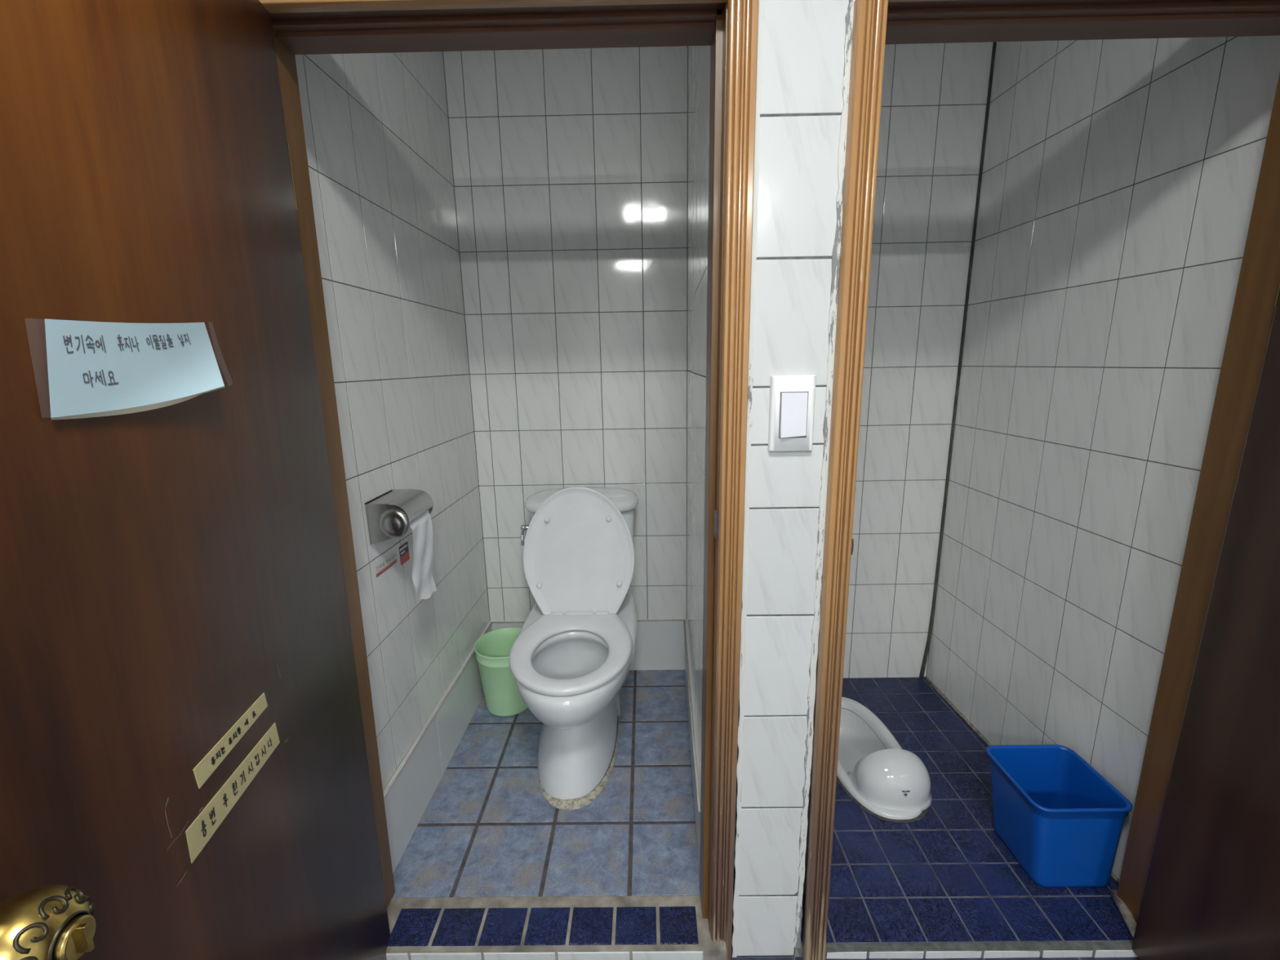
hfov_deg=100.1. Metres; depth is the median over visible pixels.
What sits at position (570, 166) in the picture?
wall
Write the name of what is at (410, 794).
baseboard
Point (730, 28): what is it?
trim
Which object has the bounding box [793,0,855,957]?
trim
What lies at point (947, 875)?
floor
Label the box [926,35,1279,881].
wall
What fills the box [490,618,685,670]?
baseboard
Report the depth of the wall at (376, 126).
1.35 m
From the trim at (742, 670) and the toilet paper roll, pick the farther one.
the toilet paper roll
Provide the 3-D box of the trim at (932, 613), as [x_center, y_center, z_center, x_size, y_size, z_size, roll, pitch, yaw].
[1.089,-0.317,1.856,0.034,2.230,0.016,-1,12,1]
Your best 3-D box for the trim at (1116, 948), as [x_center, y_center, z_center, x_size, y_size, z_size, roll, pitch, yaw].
[0.729,1.007,1.158,0.800,0.044,0.047,-1,12,1]
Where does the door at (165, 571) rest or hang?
in the wall at (802, 100)
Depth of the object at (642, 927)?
1.14 m
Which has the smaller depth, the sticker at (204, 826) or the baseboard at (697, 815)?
the sticker at (204, 826)
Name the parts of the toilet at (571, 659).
flush lever, seat, bowl, lid, tank lid, tank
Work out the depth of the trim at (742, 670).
0.93 m
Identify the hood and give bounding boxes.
[364,488,433,522]
[846,748,932,810]
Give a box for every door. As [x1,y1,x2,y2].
[0,0,390,959]
[1131,283,1279,959]
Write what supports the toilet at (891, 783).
on the floor at (947, 875)
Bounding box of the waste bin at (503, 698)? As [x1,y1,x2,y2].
[474,626,527,716]
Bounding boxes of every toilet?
[508,486,638,809]
[836,696,932,822]
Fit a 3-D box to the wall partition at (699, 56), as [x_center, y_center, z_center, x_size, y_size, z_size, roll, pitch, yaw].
[0.223,-0.204,1.427,0.191,2.239,0.931,-1,12,1]
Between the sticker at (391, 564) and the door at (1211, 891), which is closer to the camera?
the door at (1211, 891)
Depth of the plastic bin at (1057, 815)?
1.26 m
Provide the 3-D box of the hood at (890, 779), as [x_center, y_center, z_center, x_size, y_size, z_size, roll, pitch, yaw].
[0.720,0.833,1.518,0.219,0.133,0.148,-1,12,1]
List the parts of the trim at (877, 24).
casing, head casing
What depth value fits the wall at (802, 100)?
0.92 m
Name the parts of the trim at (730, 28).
head casing, casing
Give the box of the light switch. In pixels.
[768,374,816,451]
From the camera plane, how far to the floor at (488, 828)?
1.42 m
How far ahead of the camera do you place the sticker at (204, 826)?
0.62 m
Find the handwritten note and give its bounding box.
[44,319,224,419]
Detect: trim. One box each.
[258,0,853,959]
[383,619,700,812]
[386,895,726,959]
[731,0,763,957]
[791,941,1137,959]
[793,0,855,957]
[802,0,1279,959]
[919,41,996,678]
[924,676,1136,937]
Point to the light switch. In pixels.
(792, 397)
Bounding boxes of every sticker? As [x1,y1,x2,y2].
[185,722,279,863]
[193,692,267,788]
[376,554,396,577]
[399,541,409,564]
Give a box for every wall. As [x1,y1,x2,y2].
[294,51,489,791]
[442,41,993,678]
[732,0,848,955]
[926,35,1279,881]
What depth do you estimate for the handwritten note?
0.49 m
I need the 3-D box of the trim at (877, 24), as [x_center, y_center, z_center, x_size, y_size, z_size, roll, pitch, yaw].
[0.730,0.129,0.988,0.814,1.792,0.114,-1,12,1]
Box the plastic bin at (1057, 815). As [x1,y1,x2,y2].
[986,744,1133,887]
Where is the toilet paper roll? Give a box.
[408,510,436,603]
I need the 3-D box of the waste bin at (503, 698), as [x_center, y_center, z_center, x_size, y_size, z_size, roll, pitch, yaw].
[-0.467,0.678,1.888,0.209,0.240,0.209,-1,12,1]
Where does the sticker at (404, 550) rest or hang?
attached to the wall at (376, 126)
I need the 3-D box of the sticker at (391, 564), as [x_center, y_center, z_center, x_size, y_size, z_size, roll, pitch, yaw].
[-0.604,0.201,1.278,0.002,0.026,0.100,-1,12,2]
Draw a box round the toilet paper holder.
[364,488,433,544]
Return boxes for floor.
[392,669,700,897]
[730,677,1140,959]
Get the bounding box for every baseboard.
[382,621,492,873]
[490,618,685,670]
[684,619,701,875]
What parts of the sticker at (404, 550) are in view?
dark panel, red panel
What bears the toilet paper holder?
attached to the wall at (376, 126)
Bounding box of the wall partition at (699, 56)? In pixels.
[686,45,710,779]
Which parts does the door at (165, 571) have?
knob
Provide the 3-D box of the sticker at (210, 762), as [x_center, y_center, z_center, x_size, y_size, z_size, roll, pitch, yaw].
[-0.479,0.302,0.634,0.002,0.026,0.142,-3,12,-8]
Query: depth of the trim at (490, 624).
1.50 m
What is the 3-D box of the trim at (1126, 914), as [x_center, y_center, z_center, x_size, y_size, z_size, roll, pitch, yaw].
[1.098,0.872,1.610,0.088,0.027,0.983,-1,12,1]
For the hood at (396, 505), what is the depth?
1.21 m
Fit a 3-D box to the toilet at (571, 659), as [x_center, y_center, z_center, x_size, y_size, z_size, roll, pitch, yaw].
[-0.197,0.438,1.654,0.391,0.802,0.750,-1,12,1]

